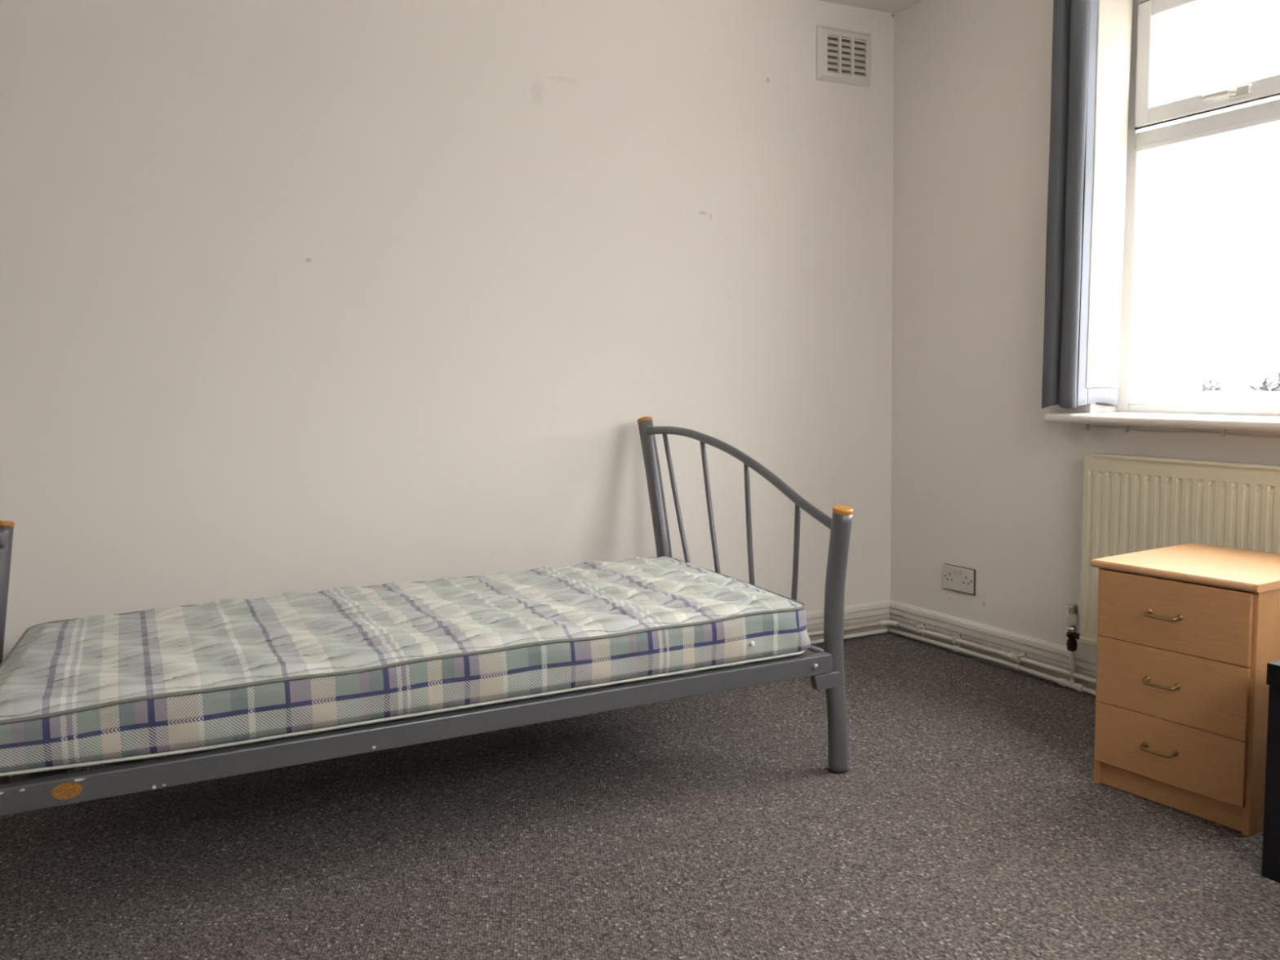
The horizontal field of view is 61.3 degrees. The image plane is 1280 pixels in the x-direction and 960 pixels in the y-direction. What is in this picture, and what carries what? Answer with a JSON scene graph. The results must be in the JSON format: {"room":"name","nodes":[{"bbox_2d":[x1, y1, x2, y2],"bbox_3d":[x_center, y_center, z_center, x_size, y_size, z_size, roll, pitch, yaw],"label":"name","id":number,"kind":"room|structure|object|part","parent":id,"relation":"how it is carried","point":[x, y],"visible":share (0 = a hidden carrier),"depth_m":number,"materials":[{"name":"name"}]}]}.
{"room":"bedroom","nodes":[
{"label":"bedroom","id":0,"kind":"room"},
{"bbox_2d":[0,0,893,660],"bbox_3d":[-1.025,-0.407,3.270,4.800,2.465,0.200,-4,6,-27],"label":"wall","id":1,"kind":"structure","parent":0,"point":[295,295],"depth_m":3.33,"materials":[{"name":"white paint"}]},
{"bbox_2d":[816,25,871,87],"bbox_3d":[0.752,-1.556,3.967,0.245,0.191,0.016,-4,6,-27],"label":"air vent","id":2,"kind":"object","parent":1,"relation":"in","point":[842,55],"visible":1,"depth_m":3.96,"materials":[{"name":"white plastic"}]},
{"bbox_2d":[805,599,892,640],"bbox_3d":[-0.958,0.666,3.277,4.400,0.127,0.018,-4,6,-27],"label":"baseboard","id":3,"kind":"structure","parent":1,"relation":"attached to","point":[873,611],"depth_m":4.19,"materials":[{"name":"white wood"}]},
{"bbox_2d":[810,628,888,644],"bbox_3d":[-0.956,0.719,3.258,4.340,0.019,0.016,-4,6,-27],"label":"pipe","id":4,"kind":"object","parent":3,"relation":"attached to","point":[884,630],"visible":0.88,"depth_m":4.17,"materials":[{"name":"white metal"}]},
{"bbox_2d":[0,632,1279,959],"bbox_3d":[-0.144,0.938,1.502,4.600,0.100,3.950,-4,6,-27],"label":"floor","id":5,"kind":"structure","parent":0,"point":[968,819],"depth_m":2.35,"materials":[{"name":"carpet"}]},
{"bbox_2d":[0,416,853,816],"bbox_3d":[-0.596,0.333,2.711,2.050,0.891,1.220,-4,6,-27],"label":"bed","id":6,"kind":"object","parent":5,"relation":"on","point":[824,668],"visible":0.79,"depth_m":2.47,"materials":[{"name":"silver metal"}]},
{"bbox_3d":[-1.384,0.094,2.228,0.035,0.241,1.024,-3,6,-24],"label":"arch rail","id":7,"kind":"part","parent":6,"relation":"part of","materials":[{"name":"silver metal"}]},
{"bbox_3d":[-1.609,0.452,2.720,0.071,0.681,0.106,4,7,42],"label":"post","id":8,"kind":"part","parent":6,"relation":"part of","materials":[{"name":"silver metal"}]},
{"bbox_2d":[0,556,810,776],"bbox_3d":[-0.551,0.381,2.689,1.900,0.148,0.878,-4,6,-27],"label":"mattress","id":9,"kind":"object","parent":6,"relation":"on","point":[169,680],"visible":1,"depth_m":2.37,"materials":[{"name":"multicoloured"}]},
{"bbox_3d":[-0.351,0.519,2.326,1.871,0.049,0.030,-4,6,-27],"label":"rail","id":10,"kind":"part","parent":6,"relation":"part of","materials":[{"name":"silver metal"}]},
{"bbox_3d":[0.055,0.239,3.625,0.050,0.880,0.179,-4,6,-27],"label":"post","id":11,"kind":"part","parent":6,"relation":"part of","materials":[{"name":"silver metal"}]},
{"bbox_3d":[0.266,-0.025,3.179,0.026,0.241,1.023,-4,6,-27],"label":"arch rail","id":12,"kind":"part","parent":6,"relation":"part of","materials":[{"name":"silver metal"}]},
{"bbox_3d":[0.292,0.426,3.184,0.028,0.027,0.890,-4,6,-27],"label":"rail","id":13,"kind":"part","parent":6,"relation":"part of","materials":[{"name":"silver metal"}]},
{"bbox_3d":[0.507,0.413,2.764,0.050,0.680,0.086,-4,6,-27],"label":"post","id":14,"kind":"part","parent":6,"relation":"part of","materials":[{"name":"silver metal"}]},
{"bbox_2d":[1090,542,1279,836],"bbox_3d":[1.381,0.475,2.599,0.453,0.561,0.402,-4,7,-32],"label":"chest","id":15,"kind":"object","parent":5,"relation":"on","point":[1188,634],"visible":1,"depth_m":2.46,"materials":[{"name":"brown wood"}]},
{"bbox_3d":[1.299,0.470,2.760,0.405,0.542,0.016,-4,7,-32],"label":"panel","id":16,"kind":"part","parent":15,"relation":"part of","materials":[{"name":"brown wood"}]},
{"bbox_3d":[1.200,0.627,2.506,0.028,0.016,0.088,-4,7,-32],"label":"handle","id":17,"kind":"part","parent":15,"relation":"part of","materials":[{"name":"gold metal"}]},
{"bbox_3d":[1.198,0.470,2.490,0.028,0.016,0.088,-4,7,-32],"label":"handle","id":18,"kind":"part","parent":15,"relation":"part of","materials":[{"name":"gold metal"}]},
{"bbox_3d":[1.195,0.311,2.475,0.028,0.016,0.088,-4,7,-32],"label":"handle","id":19,"kind":"part","parent":15,"relation":"part of","materials":[{"name":"gold metal"}]},
{"bbox_3d":[1.222,0.630,2.507,0.012,0.148,0.365,-4,7,-32],"label":"drawer","id":20,"kind":"part","parent":15,"relation":"part of","materials":[{"name":"brown wood"}]},
{"bbox_3d":[1.220,0.473,2.492,0.012,0.162,0.365,-4,7,-32],"label":"drawer","id":21,"kind":"part","parent":15,"relation":"part of","materials":[{"name":"brown wood"}]},
{"bbox_3d":[1.217,0.310,2.476,0.012,0.162,0.365,-4,7,-32],"label":"drawer","id":22,"kind":"part","parent":15,"relation":"part of","materials":[{"name":"brown wood"}]},
{"bbox_3d":[1.387,0.204,2.580,0.428,0.019,0.402,-4,7,-32],"label":"panel","id":23,"kind":"part","parent":15,"relation":"part of","materials":[{"name":"brown wood"}]},
{"bbox_3d":[1.495,0.497,2.449,0.405,0.542,0.016,-4,7,-32],"label":"panel","id":24,"kind":"part","parent":15,"relation":"part of","materials":[{"name":"brown wood"}]},
{"bbox_2d":[1261,659,1279,883],"bbox_3d":[1.486,0.584,2.084,0.348,0.440,0.368,-4,6,-29],"label":"storage box","id":25,"kind":"object","parent":5,"relation":"on","point":[1271,831],"visible":1,"depth_m":2.15,"materials":[{"name":"black"}]},
{"bbox_3d":[1.483,0.387,2.066,0.348,0.045,0.368,-4,6,-29],"label":"lid","id":26,"kind":"part","parent":25,"relation":"part of","materials":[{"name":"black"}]},
{"bbox_2d":[818,0,923,13],"bbox_3d":[-0.141,-1.539,1.397,4.800,0.120,4.150,-4,6,-27],"label":"ceiling","id":27,"kind":"structure","parent":0,"point":[893,6],"depth_m":3.95,"materials":[{"name":"paint"}]},
{"bbox_2d":[890,0,1279,653],"bbox_3d":[1.924,-0.387,2.568,0.200,2.465,3.750,-4,6,-27],"label":"wall","id":28,"kind":"structure","parent":0,"point":[980,480],"depth_m":3.75,"materials":[{"name":"white paint"}]},
{"bbox_2d":[807,620,1096,684],"bbox_3d":[-0.429,0.774,2.260,4.362,0.053,2.279,-4,6,-27],"label":"pipe","id":29,"kind":"object","parent":28,"relation":"attached to","point":[1018,658],"visible":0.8,"depth_m":3.85,"materials":[{"name":"white paint"}]},
{"bbox_2d":[942,563,975,595],"bbox_3d":[1.157,0.361,3.925,0.015,0.094,0.156,-4,6,-27],"label":"power socket","id":30,"kind":"object","parent":28,"relation":"attached to","point":[956,578],"visible":1,"depth_m":3.92,"materials":[{"name":"white plastic"}]},
{"bbox_2d":[888,628,1095,695],"bbox_3d":[1.497,0.626,3.236,0.031,0.131,2.266,-4,6,-27],"label":"pipe","id":31,"kind":"object","parent":28,"relation":"attached to","point":[1073,684],"visible":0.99,"depth_m":3.65,"materials":[{"name":"white paint"}]},
{"bbox_2d":[1066,604,1079,651],"bbox_3d":[1.381,0.470,3.427,0.039,0.149,0.062,-4,6,-27],"label":"radiator valve","id":32,"kind":"object","parent":31,"relation":"attached to","point":[1072,615],"visible":0.98,"depth_m":3.42,"materials":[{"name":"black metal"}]},
{"bbox_2d":[889,600,1097,690],"bbox_3d":[1.849,0.684,2.613,0.018,0.127,3.732,-4,6,-27],"label":"baseboard","id":33,"kind":"structure","parent":28,"relation":"attached to","point":[1050,653],"depth_m":3.77,"materials":[{"name":"white wood"}]},
{"bbox_2d":[1044,0,1279,431],"bbox_3d":[1.779,-0.774,2.663,0.285,1.308,1.692,-4,6,-27],"label":"window","id":34,"kind":"structure","parent":28,"relation":"in","point":[1146,111],"depth_m":3.24,"materials":[{"name":"white plastic"}]},
{"bbox_3d":[1.763,-0.136,2.711,0.225,0.029,1.692,-4,6,-27],"label":"sill","id":35,"kind":"part","parent":34,"relation":"part of","materials":[{"name":"white paint"}]},
{"bbox_3d":[1.878,-0.781,2.716,0.060,1.308,1.515,-4,6,-27],"label":"frame","id":36,"kind":"part","parent":34,"relation":"part of","materials":[{"name":"white plastic"}]},
{"bbox_2d":[1134,0,1279,129],"bbox_3d":[1.675,-1.230,2.980,0.099,0.372,0.700,-4,6,-27],"label":"window pane","id":37,"kind":"object","parent":34,"relation":"attached to","point":[1149,15],"depth_m":3.21,"materials":[{"name":"clear glass"}]},
{"bbox_2d":[1079,452,1279,647],"bbox_3d":[1.680,0.260,2.833,0.066,0.597,1.222,-4,6,-27],"label":"radiator","id":38,"kind":"object","parent":28,"relation":"attached to","point":[1132,504],"visible":0.56,"depth_m":3.09,"materials":[{"name":"beige metal"}]},
{"bbox_2d":[1083,452,1279,470],"bbox_3d":[1.665,-0.032,2.799,0.043,0.009,1.222,-4,6,-27],"label":"grille","id":39,"kind":"object","parent":38,"relation":"attached to","point":[1099,458],"depth_m":3.07,"materials":[{"name":"beige metal"}]},
{"bbox_2d":[1084,423,1279,438],"bbox_3d":[1.802,-0.094,2.609,0.012,0.026,1.759,-4,6,-27],"label":"cable","id":40,"kind":"object","parent":28,"relation":"attached to","point":[1223,433],"visible":0.94,"depth_m":3.08,"materials":[{"name":"white plastic"}]},
{"bbox_3d":[1.691,-1.498,2.586,0.067,0.030,1.770,-4,6,-27],"label":"rail","id":41,"kind":"object","parent":28,"relation":"attached to","visible":0},
{"bbox_2d":[1041,0,1132,408],"bbox_3d":[1.370,-0.881,3.353,0.195,1.315,0.197,-4,6,-27],"label":"curtain","id":42,"kind":"object","parent":41,"relation":"hanging from","point":[1091,39],"visible":1,"depth_m":3.29,"materials":[{"name":"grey fabric"}]},
{"label":"outside","id":43,"kind":"structure","parent":0,"visible":0},
{"bbox_3d":[5.466,0.591,4.346,36.000,0.100,28.000,-4,6,-27],"label":"ground","id":44,"kind":"structure","parent":43,"visible":0},
{"bbox_2d":[1192,379,1222,391],"bbox_3d":[3.642,-0.165,6.950,0.351,0.964,0.338,-4,6,-27],"label":"shrub","id":45,"kind":"object","parent":44,"relation":"on","point":[1206,385],"visible":0.02,"depth_m":6.89,"materials":[{"name":"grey plant"}]},
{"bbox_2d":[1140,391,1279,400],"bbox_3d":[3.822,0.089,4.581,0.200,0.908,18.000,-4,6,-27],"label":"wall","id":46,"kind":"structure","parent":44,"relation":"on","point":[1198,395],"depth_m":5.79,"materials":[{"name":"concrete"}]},
{"bbox_2d":[1248,372,1279,391],"bbox_3d":[3.909,-0.169,6.407,0.712,1.071,0.711,-1,6,-5],"label":"shrub","id":47,"kind":"object","parent":44,"relation":"on","point":[1267,384],"visible":0.06,"depth_m":6.39,"materials":[{"name":"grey plant"}]}
]}

